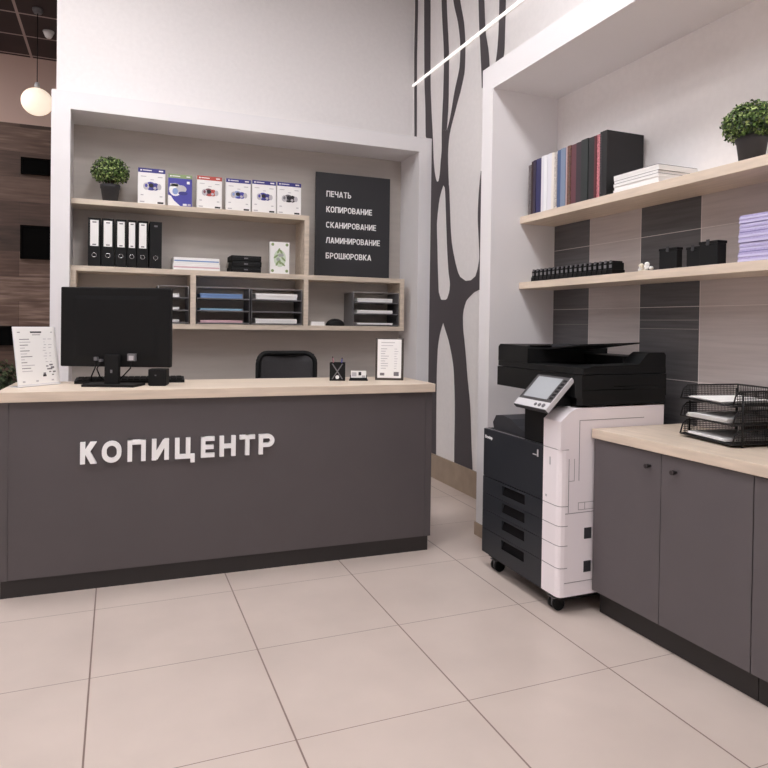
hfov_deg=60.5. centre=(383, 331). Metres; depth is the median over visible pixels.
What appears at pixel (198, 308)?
paper stack
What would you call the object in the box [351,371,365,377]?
cards
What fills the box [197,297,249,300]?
tray
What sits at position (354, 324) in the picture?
tray
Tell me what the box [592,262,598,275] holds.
stamp
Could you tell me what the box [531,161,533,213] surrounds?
book
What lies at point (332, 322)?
computer mouse
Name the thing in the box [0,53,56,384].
wall
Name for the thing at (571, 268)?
stamp
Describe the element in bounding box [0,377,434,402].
countertop
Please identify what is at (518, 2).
lamp
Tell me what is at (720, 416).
paper stack
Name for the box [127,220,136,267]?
ring binder
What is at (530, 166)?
book
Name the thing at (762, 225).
paper
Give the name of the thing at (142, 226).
ring binder
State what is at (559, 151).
book
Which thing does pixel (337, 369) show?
pen cup
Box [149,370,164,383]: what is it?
speaker grille
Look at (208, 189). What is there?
pack
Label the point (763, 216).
paper
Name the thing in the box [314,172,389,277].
sign board
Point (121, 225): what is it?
ring binder
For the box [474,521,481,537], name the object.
niche
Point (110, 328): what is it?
desktop monitor
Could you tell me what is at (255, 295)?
paper stack
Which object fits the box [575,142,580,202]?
book
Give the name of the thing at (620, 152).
book
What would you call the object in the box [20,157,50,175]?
wall panel
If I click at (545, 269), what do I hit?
stamp
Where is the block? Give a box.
[308,321,324,325]
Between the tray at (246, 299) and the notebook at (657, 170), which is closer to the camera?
the notebook at (657, 170)
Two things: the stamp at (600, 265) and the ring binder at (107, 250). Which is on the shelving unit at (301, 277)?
the ring binder at (107, 250)
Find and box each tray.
[156,285,188,323]
[173,297,187,298]
[196,286,249,324]
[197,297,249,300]
[197,310,248,311]
[197,322,248,323]
[249,288,301,324]
[252,299,301,301]
[252,311,301,312]
[252,323,300,324]
[344,292,398,326]
[354,302,398,303]
[354,313,397,314]
[354,324,397,325]
[493,414,524,436]
[543,342,639,349]
[679,384,767,447]
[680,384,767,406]
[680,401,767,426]
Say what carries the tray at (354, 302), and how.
on the tray at (349, 302)
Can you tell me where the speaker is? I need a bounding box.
[148,368,168,385]
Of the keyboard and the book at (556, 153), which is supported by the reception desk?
the keyboard
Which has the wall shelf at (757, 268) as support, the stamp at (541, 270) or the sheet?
the stamp at (541, 270)
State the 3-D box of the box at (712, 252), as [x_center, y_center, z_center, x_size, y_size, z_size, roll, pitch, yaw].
[1.375,-0.331,2.759,0.056,0.108,0.097,1,1,-22]
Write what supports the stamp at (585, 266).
on the wall shelf at (757, 268)
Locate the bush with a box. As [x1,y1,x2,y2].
[0,359,16,389]
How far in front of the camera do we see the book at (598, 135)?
3.39 m
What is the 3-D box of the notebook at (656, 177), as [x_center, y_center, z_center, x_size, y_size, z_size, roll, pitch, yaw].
[1.308,-0.705,3.186,0.236,0.017,0.290,1,1,-22]
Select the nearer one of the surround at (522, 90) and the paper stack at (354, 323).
the surround at (522, 90)
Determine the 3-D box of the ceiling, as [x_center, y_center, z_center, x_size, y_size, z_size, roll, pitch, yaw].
[-1.916,-3.264,2.160,7.220,0.100,12.790,1,1,-22]
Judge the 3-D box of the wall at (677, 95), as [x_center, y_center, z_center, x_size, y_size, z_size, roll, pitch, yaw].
[1.308,-0.961,3.574,0.122,4.450,12.670,1,1,-22]
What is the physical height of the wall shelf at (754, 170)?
0.102 m
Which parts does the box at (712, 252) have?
box lid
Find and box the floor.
[0,477,767,767]
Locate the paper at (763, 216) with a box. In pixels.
[739,211,767,223]
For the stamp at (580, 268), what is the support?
on the wall shelf at (757, 268)
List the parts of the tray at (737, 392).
post, post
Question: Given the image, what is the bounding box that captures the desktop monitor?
[61,287,172,387]
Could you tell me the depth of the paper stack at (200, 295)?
5.12 m
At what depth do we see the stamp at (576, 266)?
3.55 m
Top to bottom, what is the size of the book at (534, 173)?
0.320 m
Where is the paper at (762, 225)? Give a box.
[739,220,767,232]
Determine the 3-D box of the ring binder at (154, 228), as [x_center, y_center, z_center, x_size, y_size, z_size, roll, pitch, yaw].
[-1.758,-0.650,5.056,0.086,0.352,0.249,1,1,-22]
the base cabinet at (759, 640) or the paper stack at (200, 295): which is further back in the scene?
the paper stack at (200, 295)
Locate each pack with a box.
[138,167,164,204]
[168,174,191,206]
[196,175,221,208]
[225,178,250,210]
[251,180,275,212]
[276,182,300,214]
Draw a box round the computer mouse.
[326,319,344,325]
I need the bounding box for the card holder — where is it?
[349,375,367,380]
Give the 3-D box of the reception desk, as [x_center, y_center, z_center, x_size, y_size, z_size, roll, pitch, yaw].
[-0.833,0.757,3.611,2.186,0.954,0.540,1,1,-20]
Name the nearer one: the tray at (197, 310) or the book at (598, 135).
the book at (598, 135)
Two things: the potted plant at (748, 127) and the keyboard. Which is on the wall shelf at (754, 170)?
the potted plant at (748, 127)
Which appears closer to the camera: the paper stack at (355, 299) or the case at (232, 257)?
the case at (232, 257)
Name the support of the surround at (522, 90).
attached to the wall at (677, 95)
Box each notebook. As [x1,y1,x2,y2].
[613,172,682,186]
[613,179,662,192]
[614,163,696,178]
[614,166,697,180]
[614,169,690,183]
[614,176,671,190]
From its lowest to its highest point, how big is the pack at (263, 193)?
0.256 m
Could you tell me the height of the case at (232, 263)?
0.044 m
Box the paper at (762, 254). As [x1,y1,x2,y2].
[737,250,767,261]
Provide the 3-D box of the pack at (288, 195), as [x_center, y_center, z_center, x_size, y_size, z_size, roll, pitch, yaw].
[-0.774,-1.073,5.340,0.196,0.260,0.047,1,1,-22]
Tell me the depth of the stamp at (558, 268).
3.69 m
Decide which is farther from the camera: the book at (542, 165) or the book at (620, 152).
the book at (542, 165)
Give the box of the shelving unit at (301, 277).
[70,198,404,330]
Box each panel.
[0,326,13,344]
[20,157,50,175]
[20,225,49,259]
[72,124,400,380]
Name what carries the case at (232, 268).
on the shelving unit at (301, 277)
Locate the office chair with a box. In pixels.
[255,351,316,378]
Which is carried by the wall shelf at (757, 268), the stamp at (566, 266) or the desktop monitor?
the stamp at (566, 266)
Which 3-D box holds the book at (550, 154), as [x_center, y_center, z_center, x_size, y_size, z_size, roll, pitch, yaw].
[1.039,-0.855,3.804,0.198,0.326,0.039,1,1,-22]
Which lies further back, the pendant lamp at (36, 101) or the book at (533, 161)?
the pendant lamp at (36, 101)
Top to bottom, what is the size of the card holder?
0.030 m
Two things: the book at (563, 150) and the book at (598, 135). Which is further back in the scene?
the book at (563, 150)
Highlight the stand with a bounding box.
[9,327,60,387]
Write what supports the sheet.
on the reception desk
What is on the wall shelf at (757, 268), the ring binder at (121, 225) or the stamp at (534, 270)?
the stamp at (534, 270)
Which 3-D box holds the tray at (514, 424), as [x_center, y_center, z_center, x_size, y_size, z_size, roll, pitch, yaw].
[0.780,0.476,3.413,0.290,0.080,0.338,1,1,-22]
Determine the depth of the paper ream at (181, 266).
5.04 m
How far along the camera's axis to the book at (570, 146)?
3.60 m
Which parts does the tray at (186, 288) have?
panel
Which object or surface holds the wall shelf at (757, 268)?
attached to the wall at (677, 95)
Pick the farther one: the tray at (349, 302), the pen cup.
the tray at (349, 302)
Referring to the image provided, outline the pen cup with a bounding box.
[329,362,345,380]
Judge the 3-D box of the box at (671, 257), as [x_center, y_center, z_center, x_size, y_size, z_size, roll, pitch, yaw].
[1.288,-0.331,2.963,0.038,0.102,0.107,1,1,-22]
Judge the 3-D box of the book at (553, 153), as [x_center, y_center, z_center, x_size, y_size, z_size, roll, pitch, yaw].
[1.049,-0.854,3.775,0.198,0.325,0.022,1,1,-22]
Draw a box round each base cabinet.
[592,439,758,700]
[751,476,767,706]
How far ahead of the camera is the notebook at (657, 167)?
3.06 m
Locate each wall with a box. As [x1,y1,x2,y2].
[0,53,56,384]
[57,0,414,135]
[413,0,767,471]
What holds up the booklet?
on the shelving unit at (301, 277)
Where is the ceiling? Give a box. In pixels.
[0,0,56,60]
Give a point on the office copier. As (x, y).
(538, 468)
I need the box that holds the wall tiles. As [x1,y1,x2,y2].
[553,181,767,435]
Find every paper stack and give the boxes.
[197,293,242,298]
[197,308,241,310]
[197,320,241,322]
[252,293,296,299]
[252,318,296,323]
[354,298,391,302]
[354,310,392,313]
[354,323,392,324]
[686,411,766,422]
[688,429,767,441]
[689,395,767,403]
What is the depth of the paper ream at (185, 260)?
5.04 m
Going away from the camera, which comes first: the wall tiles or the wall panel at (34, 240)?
the wall tiles
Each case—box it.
[227,255,260,262]
[227,266,260,272]
[228,261,261,267]
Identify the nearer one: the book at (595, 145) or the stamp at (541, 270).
the book at (595, 145)
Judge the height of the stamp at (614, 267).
0.072 m
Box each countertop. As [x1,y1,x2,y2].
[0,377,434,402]
[592,423,767,477]
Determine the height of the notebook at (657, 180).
0.016 m
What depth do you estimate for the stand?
3.30 m
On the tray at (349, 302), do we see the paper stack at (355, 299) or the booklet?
the paper stack at (355, 299)
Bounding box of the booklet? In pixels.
[269,242,288,273]
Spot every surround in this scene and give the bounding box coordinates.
[50,89,431,381]
[476,0,754,524]
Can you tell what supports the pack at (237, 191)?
on the shelving unit at (301, 277)
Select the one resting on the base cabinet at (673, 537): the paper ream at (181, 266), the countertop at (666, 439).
the countertop at (666, 439)
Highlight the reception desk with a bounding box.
[0,377,434,598]
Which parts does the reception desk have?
panel, panel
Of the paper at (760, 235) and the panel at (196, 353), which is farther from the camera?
the panel at (196, 353)
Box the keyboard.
[74,375,184,383]
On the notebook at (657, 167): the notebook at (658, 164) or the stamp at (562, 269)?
the notebook at (658, 164)
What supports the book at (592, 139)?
on the wall shelf at (754, 170)
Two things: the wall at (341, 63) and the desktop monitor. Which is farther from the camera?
the wall at (341, 63)
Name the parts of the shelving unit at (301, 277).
shelf, shelf, shelf, panel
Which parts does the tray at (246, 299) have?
panel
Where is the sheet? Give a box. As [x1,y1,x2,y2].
[375,338,403,380]
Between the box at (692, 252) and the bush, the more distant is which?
the bush
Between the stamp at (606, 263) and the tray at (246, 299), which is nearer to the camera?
the stamp at (606, 263)
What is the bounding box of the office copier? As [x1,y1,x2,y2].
[482,342,665,610]
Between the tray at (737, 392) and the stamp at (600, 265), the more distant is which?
the stamp at (600, 265)
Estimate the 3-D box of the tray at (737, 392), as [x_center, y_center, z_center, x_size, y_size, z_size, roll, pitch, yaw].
[1.432,0.335,2.686,0.296,0.218,0.296,1,1,-15]
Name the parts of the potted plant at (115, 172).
pot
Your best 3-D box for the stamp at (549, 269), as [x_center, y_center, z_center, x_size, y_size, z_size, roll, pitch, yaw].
[0.978,-0.331,3.780,0.082,0.072,0.034,1,1,-22]
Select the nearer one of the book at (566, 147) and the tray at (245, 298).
the book at (566, 147)
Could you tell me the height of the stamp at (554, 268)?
0.072 m
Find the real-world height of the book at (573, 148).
0.326 m
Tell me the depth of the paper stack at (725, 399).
2.67 m
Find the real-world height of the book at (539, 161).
0.322 m
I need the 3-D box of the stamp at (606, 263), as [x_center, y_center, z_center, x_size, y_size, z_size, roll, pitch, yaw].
[1.153,-0.323,3.348,0.082,0.072,0.034,1,1,-22]
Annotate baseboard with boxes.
[431,453,476,498]
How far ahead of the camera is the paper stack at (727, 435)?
2.67 m
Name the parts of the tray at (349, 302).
panel, panel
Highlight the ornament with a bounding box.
[638,262,653,270]
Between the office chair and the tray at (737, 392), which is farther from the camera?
the office chair
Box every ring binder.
[88,217,100,265]
[101,218,113,266]
[115,219,126,266]
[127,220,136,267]
[136,221,147,267]
[148,222,161,268]
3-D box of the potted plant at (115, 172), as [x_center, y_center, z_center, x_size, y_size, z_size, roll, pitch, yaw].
[-2.013,-1.121,4.848,0.274,0.334,0.286,1,1,-18]
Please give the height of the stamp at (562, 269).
0.072 m
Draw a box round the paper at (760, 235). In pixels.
[738,229,767,243]
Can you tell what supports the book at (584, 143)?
on the wall shelf at (754, 170)
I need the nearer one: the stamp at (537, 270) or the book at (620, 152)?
the book at (620, 152)
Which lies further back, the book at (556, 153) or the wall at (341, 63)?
the wall at (341, 63)
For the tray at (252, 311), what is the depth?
5.28 m
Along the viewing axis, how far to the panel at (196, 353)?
5.40 m
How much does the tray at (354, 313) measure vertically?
0.010 m
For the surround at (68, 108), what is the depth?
5.18 m
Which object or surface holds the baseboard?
attached to the wall at (677, 95)
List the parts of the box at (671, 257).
box lid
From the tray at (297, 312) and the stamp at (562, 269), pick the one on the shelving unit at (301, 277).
the tray at (297, 312)
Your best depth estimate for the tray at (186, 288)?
5.07 m
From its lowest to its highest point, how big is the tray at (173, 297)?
0.010 m
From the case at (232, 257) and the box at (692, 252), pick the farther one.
the case at (232, 257)
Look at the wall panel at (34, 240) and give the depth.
7.99 m
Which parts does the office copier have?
paper drawer, paper drawer, paper drawer, drawer handle, drawer handle, drawer handle, paper drawer, drawer handle, control panel, plate, panel arm, document lid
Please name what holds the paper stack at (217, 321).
in the tray at (246, 299)
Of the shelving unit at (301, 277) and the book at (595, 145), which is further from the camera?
the shelving unit at (301, 277)
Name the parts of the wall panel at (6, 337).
panel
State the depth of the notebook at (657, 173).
3.07 m
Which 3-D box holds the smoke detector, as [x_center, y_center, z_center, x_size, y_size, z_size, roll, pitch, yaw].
[-3.688,-3.263,7.242,0.116,0.075,0.116,1,1,-22]
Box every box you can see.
[659,246,682,268]
[686,245,698,266]
[699,239,726,265]
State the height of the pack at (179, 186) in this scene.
0.243 m
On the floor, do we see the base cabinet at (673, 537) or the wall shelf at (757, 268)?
the base cabinet at (673, 537)
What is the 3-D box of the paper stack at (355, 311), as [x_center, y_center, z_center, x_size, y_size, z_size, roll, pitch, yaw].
[-0.117,-0.169,5.708,0.322,0.029,0.226,1,1,-22]
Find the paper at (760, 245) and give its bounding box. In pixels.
[739,240,767,252]
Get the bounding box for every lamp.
[21,6,50,115]
[412,0,523,86]
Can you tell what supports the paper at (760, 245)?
on the paper at (762, 254)
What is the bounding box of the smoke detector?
[43,29,53,38]
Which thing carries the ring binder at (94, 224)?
on the shelving unit at (301, 277)
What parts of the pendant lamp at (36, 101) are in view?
lamp shade, cord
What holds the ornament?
on the wall shelf at (757, 268)
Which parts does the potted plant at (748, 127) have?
pot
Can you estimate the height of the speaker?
0.086 m
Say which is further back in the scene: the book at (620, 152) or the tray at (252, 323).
the tray at (252, 323)
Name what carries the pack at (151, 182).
on the shelving unit at (301, 277)
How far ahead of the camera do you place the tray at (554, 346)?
3.24 m
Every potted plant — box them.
[90,156,129,200]
[719,99,767,160]
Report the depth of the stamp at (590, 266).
3.44 m
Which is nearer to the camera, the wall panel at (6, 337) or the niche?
the niche
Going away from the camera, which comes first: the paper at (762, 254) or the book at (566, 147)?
the paper at (762, 254)
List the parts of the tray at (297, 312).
panel, panel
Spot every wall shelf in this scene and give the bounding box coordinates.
[519,259,767,289]
[520,154,767,226]
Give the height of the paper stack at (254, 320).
0.039 m
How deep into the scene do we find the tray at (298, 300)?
5.31 m
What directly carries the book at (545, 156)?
on the wall shelf at (754, 170)
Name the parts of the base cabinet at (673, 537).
door, knob, door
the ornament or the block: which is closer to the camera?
the ornament
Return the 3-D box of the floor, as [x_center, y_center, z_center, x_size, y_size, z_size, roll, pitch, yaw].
[-1.979,1.286,2.215,7.220,0.100,12.790,1,1,-22]
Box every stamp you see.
[531,269,535,280]
[535,269,539,280]
[539,269,543,280]
[543,268,547,279]
[547,268,552,279]
[551,267,556,279]
[555,267,560,278]
[559,266,564,278]
[564,265,569,277]
[568,265,574,277]
[573,264,578,276]
[577,264,583,276]
[582,263,588,276]
[587,263,593,275]
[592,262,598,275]
[597,261,603,274]
[602,261,608,274]
[607,260,624,273]
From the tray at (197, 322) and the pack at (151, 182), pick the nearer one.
the pack at (151, 182)
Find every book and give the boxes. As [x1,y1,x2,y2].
[528,165,531,214]
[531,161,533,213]
[533,160,536,213]
[536,158,541,212]
[541,156,543,211]
[544,155,547,210]
[547,153,551,209]
[551,152,554,208]
[554,151,557,207]
[557,150,560,206]
[560,147,565,206]
[565,147,567,204]
[567,145,571,204]
[571,143,576,203]
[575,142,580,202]
[580,138,588,201]
[588,136,594,199]
[594,135,596,197]
[596,134,599,197]
[599,130,643,196]
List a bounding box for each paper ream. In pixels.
[171,257,218,264]
[171,263,219,270]

